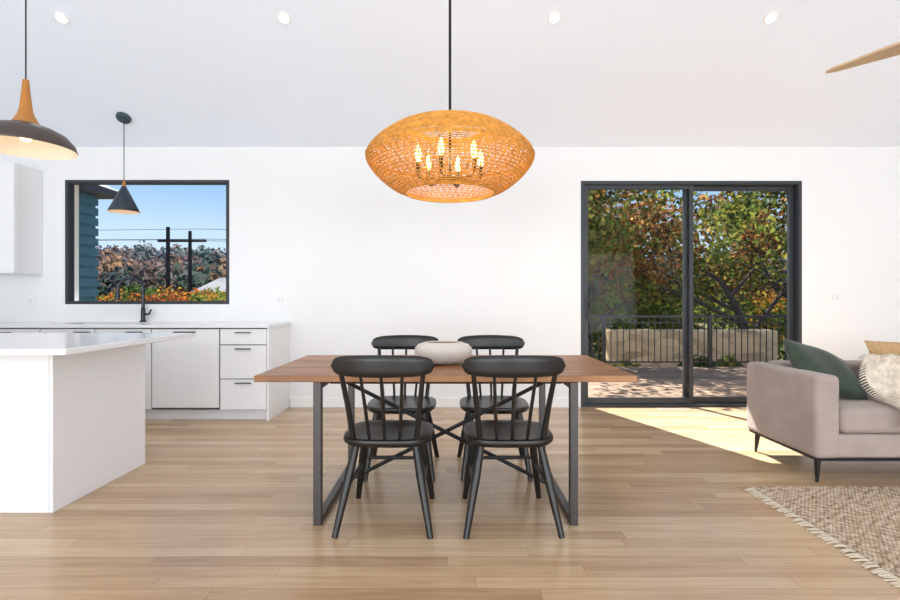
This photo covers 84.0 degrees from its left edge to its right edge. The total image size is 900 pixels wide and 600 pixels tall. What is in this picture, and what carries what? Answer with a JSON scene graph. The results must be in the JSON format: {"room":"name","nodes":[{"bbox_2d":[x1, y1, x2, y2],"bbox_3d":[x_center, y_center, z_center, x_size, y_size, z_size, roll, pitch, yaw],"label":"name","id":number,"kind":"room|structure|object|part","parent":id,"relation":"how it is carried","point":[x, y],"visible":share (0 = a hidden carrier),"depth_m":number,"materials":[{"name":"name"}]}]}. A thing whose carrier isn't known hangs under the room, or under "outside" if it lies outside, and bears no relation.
{"room":"dining room","nodes":[
{"label":"dining room","id":0,"kind":"room"},
{"bbox_2d":[0,407,899,599],"bbox_3d":[0.450,1.250,0.600,11.900,0.200,9.940,0,0,0],"label":"floor","id":1,"kind":"structure","parent":0,"point":[216,509],"depth_m":2.53,"materials":[{"name":"brown wood"}]},
{"bbox_2d":[0,333,191,512],"bbox_3d":[-3.365,0.692,2.965,3.070,0.917,1.170,0,0,0],"label":"kitchen island","id":2,"kind":"object","parent":1,"relation":"on","point":[72,405],"visible":1,"depth_m":2.80,"materials":[{"name":"white stone"}]},
{"bbox_3d":[-3.433,0.708,2.710,2.533,0.885,0.020,0,0,0],"label":"panel","id":3,"kind":"part","parent":2,"relation":"part of","materials":[{"name":"white wood"}]},
{"bbox_3d":[-2.155,0.708,3.110,0.020,0.885,0.820,0,0,0],"label":"panel","id":4,"kind":"part","parent":2,"relation":"part of","materials":[{"name":"white wood"}]},
{"bbox_2d":[0,322,289,420],"bbox_3d":[-3.498,0.692,5.051,3.571,0.916,0.637,0,0,0],"label":"base cabinet","id":5,"kind":"object","parent":1,"relation":"on","point":[210,373],"visible":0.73,"depth_m":4.76,"materials":[{"name":"white wood"}]},
{"bbox_3d":[-4.253,0.350,4.770,0.691,0.146,0.020,0,0,0],"label":"panel","id":6,"kind":"part","parent":5,"relation":"part of","materials":[{"name":"white wood"}]},
{"bbox_3d":[-3.643,0.660,4.770,0.511,0.766,0.020,0,0,0],"label":"panel","id":7,"kind":"part","parent":5,"relation":"part of","materials":[{"name":"white wood"}]},
{"bbox_3d":[-3.112,0.660,4.770,0.531,0.766,0.020,0,0,0],"label":"panel","id":8,"kind":"part","parent":5,"relation":"part of","materials":[{"name":"white wood"}]},
{"bbox_2d":[0,322,289,327],"bbox_3d":[-3.498,0.249,5.052,3.571,0.030,0.634,0,0,0],"label":"countertop","id":9,"kind":"structure","parent":5,"relation":"on","point":[2,324],"depth_m":4.78,"materials":[{"name":"white stone"}]},
{"bbox_2d":[115,277,151,321],"bbox_3d":[-3.329,-0.006,5.274,0.343,0.479,0.089,0,0,-18],"label":"kitchen faucet","id":10,"kind":"object","parent":9,"relation":"on","point":[117,291],"visible":1,"depth_m":5.29,"materials":[{"name":"metal"}]},
{"bbox_3d":[-2.518,0.651,4.766,0.635,0.747,0.020,0,0,0],"label":"dishwasher panel","id":11,"kind":"part","parent":5,"relation":"part of","materials":[{"name":"white wood"}]},
{"bbox_3d":[-1.968,0.900,4.770,0.439,0.286,0.020,0,0,0],"label":"panel","id":12,"kind":"part","parent":5,"relation":"part of","materials":[{"name":"white wood"}]},
{"bbox_3d":[-1.968,0.590,4.770,0.439,0.316,0.020,0,0,0],"label":"panel","id":13,"kind":"part","parent":5,"relation":"part of","materials":[{"name":"white wood"}]},
{"bbox_3d":[-1.968,0.350,4.770,0.439,0.146,0.020,0,0,0],"label":"panel","id":14,"kind":"part","parent":5,"relation":"part of","materials":[{"name":"white wood"}]},
{"bbox_3d":[-1.735,0.708,5.064,0.020,0.885,0.609,0,0,0],"label":"panel","id":15,"kind":"part","parent":5,"relation":"part of","materials":[{"name":"white wood"}]},
{"bbox_2d":[331,355,434,538],"bbox_3d":[-0.323,0.708,2.632,0.506,0.894,0.576,0,0,1],"label":"dining chair","id":16,"kind":"object","parent":1,"relation":"on","point":[383,433],"visible":1,"depth_m":2.46,"materials":[{"name":"black wood"}]},
{"bbox_3d":[-0.516,0.939,2.478,0.045,0.431,0.173,0,0,41],"label":"leg","id":17,"kind":"part","parent":16,"relation":"part of","materials":[{"name":"black wood"}]},
{"bbox_3d":[-0.504,0.940,2.861,0.045,0.428,0.140,0,0,-38],"label":"leg","id":18,"kind":"part","parent":16,"relation":"part of","materials":[{"name":"black wood"}]},
{"bbox_3d":[-0.327,0.314,2.385,0.506,0.107,0.082,0,0,1],"label":"crest rail","id":19,"kind":"part","parent":16,"relation":"part of","materials":[{"name":"black wood"}]},
{"bbox_3d":[-0.322,0.715,2.675,0.464,0.047,0.444,0,0,1],"label":"seat","id":20,"kind":"part","parent":16,"relation":"part of","materials":[{"name":"black wood"}]},
{"bbox_3d":[-0.134,0.939,2.472,0.045,0.431,0.173,0,0,-39],"label":"leg","id":21,"kind":"part","parent":16,"relation":"part of","materials":[{"name":"black wood"}]},
{"bbox_3d":[-0.134,0.940,2.854,0.045,0.428,0.140,0,0,40],"label":"leg","id":22,"kind":"part","parent":16,"relation":"part of","materials":[{"name":"black wood"}]},
{"bbox_2d":[363,335,438,480],"bbox_3d":[-0.325,0.708,3.453,0.506,0.894,0.576,0,0,0],"label":"dining chair","id":23,"kind":"object","parent":1,"relation":"on","point":[392,342],"visible":0.69,"depth_m":3.57,"materials":[{"name":"black wood"}]},
{"bbox_3d":[-0.510,0.940,3.227,0.045,0.428,0.140,0,0,39],"label":"leg","id":24,"kind":"part","parent":23,"relation":"part of","materials":[{"name":"black wood"}]},
{"bbox_3d":[-0.516,0.939,3.610,0.045,0.431,0.173,0,0,-40],"label":"leg","id":25,"kind":"part","parent":23,"relation":"part of","materials":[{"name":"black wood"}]},
{"bbox_3d":[-0.325,0.715,3.410,0.464,0.047,0.444,0,0,0],"label":"seat","id":26,"kind":"part","parent":23,"relation":"part of","materials":[{"name":"black wood"}]},
{"bbox_3d":[-0.325,0.314,3.700,0.506,0.107,0.082,0,0,0],"label":"crest rail","id":27,"kind":"part","parent":23,"relation":"part of","materials":[{"name":"black wood"}]},
{"bbox_3d":[-0.140,0.940,3.227,0.045,0.428,0.140,0,0,-39],"label":"leg","id":28,"kind":"part","parent":23,"relation":"part of","materials":[{"name":"black wood"}]},
{"bbox_3d":[-0.134,0.939,3.610,0.045,0.431,0.173,0,0,40],"label":"leg","id":29,"kind":"part","parent":23,"relation":"part of","materials":[{"name":"black wood"}]},
{"bbox_2d":[254,355,636,525],"bbox_3d":[-0.022,0.767,3.020,1.950,0.765,0.960,0,0,0],"label":"dining table","id":30,"kind":"object","parent":1,"relation":"on","point":[317,369],"visible":0.67,"depth_m":2.62,"materials":[{"name":"brown wood"}]},
{"bbox_2d":[414,341,471,364],"bbox_3d":[-0.040,0.319,3.020,0.350,0.131,0.280,0,0,0],"label":"ceramic bowl","id":31,"kind":"object","parent":30,"relation":"on","point":[440,352],"visible":0.92,"depth_m":2.91,"materials":[{"name":"white ceramic"}]},
{"bbox_2d":[457,335,532,480],"bbox_3d":[0.297,0.708,3.453,0.506,0.894,0.576,0,0,0],"label":"dining chair","id":32,"kind":"object","parent":1,"relation":"on","point":[503,342],"visible":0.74,"depth_m":3.58,"materials":[{"name":"black wood"}]},
{"bbox_3d":[0.106,0.939,3.610,0.045,0.431,0.173,0,0,-40],"label":"leg","id":33,"kind":"part","parent":32,"relation":"part of","materials":[{"name":"black wood"}]},
{"bbox_3d":[0.112,0.940,3.227,0.045,0.428,0.140,0,0,39],"label":"leg","id":34,"kind":"part","parent":32,"relation":"part of","materials":[{"name":"black wood"}]},
{"bbox_3d":[0.297,0.314,3.700,0.506,0.107,0.082,0,0,0],"label":"crest rail","id":35,"kind":"part","parent":32,"relation":"part of","materials":[{"name":"black wood"}]},
{"bbox_3d":[0.297,0.715,3.410,0.464,0.047,0.444,0,0,0],"label":"seat","id":36,"kind":"part","parent":32,"relation":"part of","materials":[{"name":"black wood"}]},
{"bbox_3d":[0.488,0.939,3.610,0.045,0.431,0.173,0,0,40],"label":"leg","id":37,"kind":"part","parent":32,"relation":"part of","materials":[{"name":"black wood"}]},
{"bbox_3d":[0.482,0.940,3.227,0.045,0.428,0.140,0,0,-39],"label":"leg","id":38,"kind":"part","parent":32,"relation":"part of","materials":[{"name":"black wood"}]},
{"bbox_2d":[462,355,565,538],"bbox_3d":[0.306,0.708,2.632,0.506,0.894,0.576,0,0,-1],"label":"dining chair","id":39,"kind":"object","parent":1,"relation":"on","point":[480,434],"visible":1,"depth_m":2.46,"materials":[{"name":"black wood"}]},
{"bbox_3d":[0.117,0.940,2.854,0.045,0.428,0.140,0,0,-40],"label":"leg","id":40,"kind":"part","parent":39,"relation":"part of","materials":[{"name":"black wood"}]},
{"bbox_3d":[0.117,0.939,2.472,0.045,0.431,0.173,0,0,39],"label":"leg","id":41,"kind":"part","parent":39,"relation":"part of","materials":[{"name":"black wood"}]},
{"bbox_3d":[0.305,0.715,2.675,0.464,0.047,0.444,0,0,-1],"label":"seat","id":42,"kind":"part","parent":39,"relation":"part of","materials":[{"name":"black wood"}]},
{"bbox_3d":[0.310,0.314,2.385,0.506,0.107,0.082,0,0,-1],"label":"crest rail","id":43,"kind":"part","parent":39,"relation":"part of","materials":[{"name":"black wood"}]},
{"bbox_3d":[0.487,0.940,2.861,0.045,0.428,0.140,0,0,38],"label":"leg","id":44,"kind":"part","parent":39,"relation":"part of","materials":[{"name":"black wood"}]},
{"bbox_3d":[0.499,0.939,2.478,0.045,0.431,0.173,0,0,-41],"label":"leg","id":45,"kind":"part","parent":39,"relation":"part of","materials":[{"name":"black wood"}]},
{"bbox_2d":[658,408,691,410],"bbox_3d":[2.360,1.147,5.250,0.320,0.006,0.100,0,0,0],"label":"floor vent","id":46,"kind":"object","parent":1,"relation":"in","point":[661,409],"visible":1,"depth_m":5.23,"materials":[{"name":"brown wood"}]},
{"bbox_2d":[744,486,899,586],"bbox_3d":[3.335,1.144,1.977,3.130,0.013,2.167,0,0,0],"label":"woven rug","id":47,"kind":"object","parent":1,"relation":"on","point":[865,520],"visible":1,"depth_m":2.65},
{"bbox_2d":[747,360,899,481],"bbox_3d":[3.385,0.805,3.475,2.230,0.691,0.750,0,0,0],"label":"sofa","id":48,"kind":"object","parent":1,"relation":"on","point":[803,412],"visible":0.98,"depth_m":3.16,"materials":[{"name":"beige fabric"}]},
{"bbox_3d":[2.350,0.730,3.475,0.160,0.520,0.750,0,0,0],"label":"arm","id":49,"kind":"part","parent":48,"relation":"part of","materials":[{"name":"beige fabric"}]},
{"bbox_3d":[3.385,0.705,3.765,1.920,0.490,0.170,0,0,0],"label":"backrest","id":50,"kind":"part","parent":48,"relation":"part of","materials":[{"name":"beige fabric"}]},
{"bbox_2d":[781,338,867,399],"bbox_3d":[2.620,0.495,3.501,0.600,0.438,0.308,0,0,-8],"label":"throw pillow","id":51,"kind":"object","parent":48,"relation":"on","point":[801,356],"visible":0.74,"depth_m":3.41,"materials":[{"name":"fabric"}]},
{"bbox_2d":[839,393,899,432],"bbox_3d":[2.908,0.755,3.388,0.946,0.160,0.575,0,0,0],"label":"seat cushion","id":52,"kind":"object","parent":48,"relation":"on","point":[871,415],"depth_m":3.11,"materials":[{"name":"beige fabric"}]},
{"bbox_2d":[858,353,899,409],"bbox_3d":[3.116,0.575,3.276,0.810,0.423,0.526,0,0,0],"label":"throw pillow","id":53,"kind":"object","parent":48,"relation":"on","point":[882,372],"visible":1,"depth_m":3.38,"materials":[{"name":"white fabric"}]},
{"bbox_2d":[864,340,899,394],"bbox_3d":[3.330,0.485,3.572,0.621,0.380,0.178,0,0,4],"label":"throw pillow","id":54,"kind":"object","parent":48,"relation":"on","point":[876,347],"visible":0.29,"depth_m":3.60,"materials":[{"name":"fabric"}]},
{"bbox_2d":[0,0,899,146],"bbox_3d":[0.450,-2.848,0.600,11.900,2.805,10.340,0,0,0],"label":"ceiling","id":55,"kind":"structure","parent":0,"point":[186,73],"depth_m":4.53,"materials":[{"name":"paint"}]},
{"bbox_2d":[0,0,77,159],"bbox_3d":[-2.545,-1.884,3.000,0.505,1.952,0.505,0,0,0],"label":"dome pendant light","id":56,"kind":"object","parent":55,"relation":"hanging from","point":[22,135],"visible":1,"depth_m":3.00,"materials":[{"name":"brown metal"}]},
{"bbox_3d":[-2.545,-2.090,3.000,0.120,1.540,0.120,0,0,0],"label":"cord","id":57,"kind":"part","parent":56,"relation":"part of","materials":[{"name":"black metal"}]},
{"bbox_3d":[-2.545,-0.987,3.000,0.505,0.157,0.505,0,0,0],"label":"lamp shade","id":58,"kind":"part","parent":56,"relation":"part of","materials":[{"name":"brown metal"}]},
{"bbox_2d":[53,11,69,24],"bbox_3d":[-3.160,-2.293,4.070,0.112,0.055,0.100,0,0,5],"label":"recessed light","id":59,"kind":"object","parent":55,"relation":"in","point":[60,17],"visible":1,"depth_m":4.07,"materials":[{"name":"paint"}]},
{"bbox_2d":[107,112,139,213],"bbox_3d":[-3.260,-1.370,5.000,0.280,0.980,0.280,0,0,0],"label":"pendant light","id":60,"kind":"object","parent":55,"relation":"hanging from","point":[123,202],"visible":1,"depth_m":4.96,"materials":[{"name":"black metal"}]},
{"bbox_3d":[-3.260,-1.010,5.000,0.280,0.260,0.280,0,0,0],"label":"lamp shade","id":61,"kind":"part","parent":60,"relation":"part of","materials":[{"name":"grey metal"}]},
{"bbox_2d":[277,11,290,24],"bbox_3d":[-1.350,-2.293,4.070,0.112,0.055,0.100,0,0,5],"label":"recessed light","id":62,"kind":"object","parent":55,"relation":"in","point":[283,17],"visible":1,"depth_m":4.06,"materials":[{"name":"paint"}]},
{"bbox_2d":[365,0,534,202],"bbox_3d":[0.000,-1.733,3.100,1.040,2.154,1.040,0,0,38],"label":"pendant light","id":63,"kind":"object","parent":55,"relation":"hanging from","point":[402,129],"visible":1,"depth_m":2.80,"materials":[{"name":"wicker"}]},
{"bbox_2d":[547,11,560,24],"bbox_3d":[0.850,-2.293,4.070,0.112,0.055,0.100,0,0,5],"label":"recessed light","id":64,"kind":"object","parent":55,"relation":"in","point":[554,18],"visible":1,"depth_m":4.07,"materials":[{"name":"paint"}]},
{"bbox_2d":[763,11,778,24],"bbox_3d":[2.610,-2.293,4.070,0.112,0.055,0.100,0,0,5],"label":"recessed light","id":65,"kind":"object","parent":55,"relation":"in","point":[771,17],"visible":1,"depth_m":4.07,"materials":[{"name":"paint"}]},
{"bbox_2d":[826,42,899,73],"bbox_3d":[2.617,-2.210,2.243,1.015,2.040,1.138,0,0,0],"label":"ceiling fan","id":66,"kind":"object","parent":55,"relation":"hanging from","point":[891,50],"depth_m":2.63,"materials":[{"name":"brown wood"}]},
{"bbox_2d":[0,147,899,406],"bbox_3d":[0.450,-0.247,5.470,11.900,2.795,0.200,0,0,0],"label":"wall","id":67,"kind":"structure","parent":0,"point":[356,260],"depth_m":5.37,"materials":[{"name":"paint"}]},
{"bbox_2d":[0,163,42,274],"bbox_3d":[-4.835,-0.825,5.192,0.929,1.110,0.354,0,0,0],"label":"upper cabinet","id":68,"kind":"object","parent":67,"relation":"attached to","point":[21,186],"visible":1,"depth_m":5.09,"materials":[{"name":"white wood"}]},
{"bbox_3d":[-4.606,-0.825,5.024,0.467,1.104,0.019,0,0,0],"label":"door panel","id":69,"kind":"part","parent":68,"relation":"part of","materials":[{"name":"white wood"}]},
{"bbox_2d":[27,295,33,306],"bbox_3d":[-4.500,0.010,5.364,0.075,0.120,0.012,0,0,0],"label":"wall outlet","id":70,"kind":"object","parent":67,"relation":"attached to","point":[30,298],"visible":1,"depth_m":5.36,"materials":[{"name":"paint"}]},
{"bbox_2d":[65,180,228,303],"bbox_3d":[-3.252,-0.623,5.413,1.765,1.335,0.094,0,0,0],"label":"window","id":71,"kind":"structure","parent":67,"relation":"in","point":[69,184],"depth_m":5.37,"materials":[{"name":"black metal"}]},
{"bbox_2d":[275,294,285,305],"bbox_3d":[-1.820,0.000,5.364,0.120,0.120,0.012,0,0,0],"label":"light switch","id":72,"kind":"object","parent":67,"relation":"attached to","point":[280,299],"visible":1,"depth_m":5.36,"materials":[{"name":"paint"}]},
{"bbox_2d":[290,398,579,406],"bbox_3d":[2.243,1.099,5.363,7.915,0.099,0.014,0,0,0],"label":"baseboard","id":73,"kind":"structure","parent":67,"relation":"attached to","point":[294,402],"depth_m":5.36,"materials":[{"name":"paint"}]},
{"bbox_2d":[581,181,801,406],"bbox_3d":[2.592,-0.065,5.426,2.375,2.430,0.167,0,0,0],"label":"door","id":74,"kind":"structure","parent":67,"relation":"in","point":[793,188],"depth_m":5.39,"materials":[{"name":"black metal"}]},
{"bbox_3d":[2.035,-0.060,5.410,1.180,2.360,0.040,0,0,0],"label":"sliding panel","id":75,"kind":"part","parent":74,"relation":"part of","materials":[{"name":"clear glass"}]},
{"bbox_3d":[3.143,-0.060,5.460,1.195,2.360,0.040,0,0,0],"label":"fixed panel","id":76,"kind":"part","parent":74,"relation":"part of","materials":[{"name":"clear glass"}]},
{"bbox_2d":[829,292,840,302],"bbox_3d":[4.130,-0.030,5.364,0.120,0.120,0.012,0,0,0],"label":"light switch","id":77,"kind":"object","parent":67,"relation":"attached to","point":[834,297],"visible":1,"depth_m":5.36,"materials":[{"name":"paint"}]},
{"bbox_2d":[588,314,786,367],"bbox_3d":[2.775,0.722,7.287,7.570,0.945,3.186,0,0,0],"label":"deck railing","id":78,"kind":"object","parent":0,"point":[603,317],"depth_m":8.84,"materials":[{"name":"black metal"}]},
{"label":"outside","id":79,"kind":"structure","parent":0,"visible":0},
{"bbox_2d":[593,314,783,359],"bbox_3d":[10.000,-1.497,57.810,240.000,7.994,104.380,0,0,0],"label":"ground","id":80,"kind":"structure","parent":79,"point":[700,325],"depth_m":31.61,"materials":[{"name":"green plant"}]},
{"bbox_2d":[79,185,117,300],"bbox_3d":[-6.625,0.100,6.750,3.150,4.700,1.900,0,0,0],"label":"neighboring house","id":81,"kind":"structure","parent":80,"relation":"on","point":[89,195],"depth_m":7.24,"materials":[{"name":"teal wood"}]},
{"bbox_2d":[98,227,225,293],"bbox_3d":[-13.442,-0.956,25.072,35.011,7.012,0.891,0,0,13],"label":"utility poles","id":82,"kind":"object","parent":80,"relation":"on","point":[167,240],"visible":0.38,"depth_m":24.93,"materials":[{"name":"brown wood"}]},
{"bbox_2d":[191,278,225,299],"bbox_3d":[-9.450,0.725,22.650,2.900,3.450,3.300,0,0,0],"label":"house","id":83,"kind":"structure","parent":80,"relation":"on","point":[221,282],"depth_m":21.68,"materials":[{"name":"white"}]},
{"bbox_2d":[96,271,786,366],"bbox_3d":[-3.012,0.912,16.953,39.609,3.740,13.878,0,0,9],"label":"shrubs","id":84,"kind":"object","parent":80,"relation":"on","point":[207,295],"visible":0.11,"depth_m":14.82,"materials":[{"name":"green plant"}]},
{"bbox_2d":[96,240,786,326],"bbox_3d":[1.395,-3.472,57.886,205.780,11.879,54.916,0,0,0],"label":"forest","id":85,"kind":"object","parent":80,"relation":"on","point":[115,264],"visible":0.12,"depth_m":39.83,"materials":[{"name":"green plant"}]},
{"bbox_2d":[588,367,746,396],"bbox_3d":[2.800,1.873,7.261,7.600,1.355,3.377,0,0,0],"label":"deck","id":86,"kind":"object","parent":80,"relation":"on","point":[651,381],"visible":0.02,"depth_m":7.16,"materials":[{"name":"grey concrete"}]},
{"bbox_2d":[588,190,766,355],"bbox_3d":[3.199,-1.182,12.748,9.177,7.272,6.552,0,0,-42],"label":"maple tree","id":87,"kind":"object","parent":80,"relation":"on","point":[598,235],"visible":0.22,"depth_m":11.21,"materials":[{"name":"green plant"}]},
{"bbox_2d":[588,190,786,328],"bbox_3d":[6.016,-0.533,13.035,8.667,5.992,6.172,0,0,20],"label":"maple tree","id":88,"kind":"object","parent":80,"relation":"on","point":[642,283],"visible":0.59,"depth_m":11.82,"materials":[{"name":"green plant"}]},
{"bbox_2d":[588,190,786,327],"bbox_3d":[5.275,-1.226,15.543,7.757,7.391,7.011,0,0,0],"label":"maple tree","id":89,"kind":"object","parent":80,"relation":"on","point":[710,199],"visible":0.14,"depth_m":14.53,"materials":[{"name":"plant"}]},
{"bbox_2d":[658,191,786,302],"bbox_3d":[10.671,-1.336,14.563,8.625,7.596,8.517,0,0,0],"label":"maple tree","id":90,"kind":"object","parent":80,"relation":"on","point":[757,275],"visible":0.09,"depth_m":15.14,"materials":[{"name":"green plant"}]},
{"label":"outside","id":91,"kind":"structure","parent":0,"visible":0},
{"bbox_2d":[606,329,777,366],"bbox_3d":[4.825,1.475,10.100,3.350,1.750,0.400,0,0,0],"label":"stone wall","id":92,"kind":"structure","parent":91,"point":[608,331],"depth_m":9.90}
]}

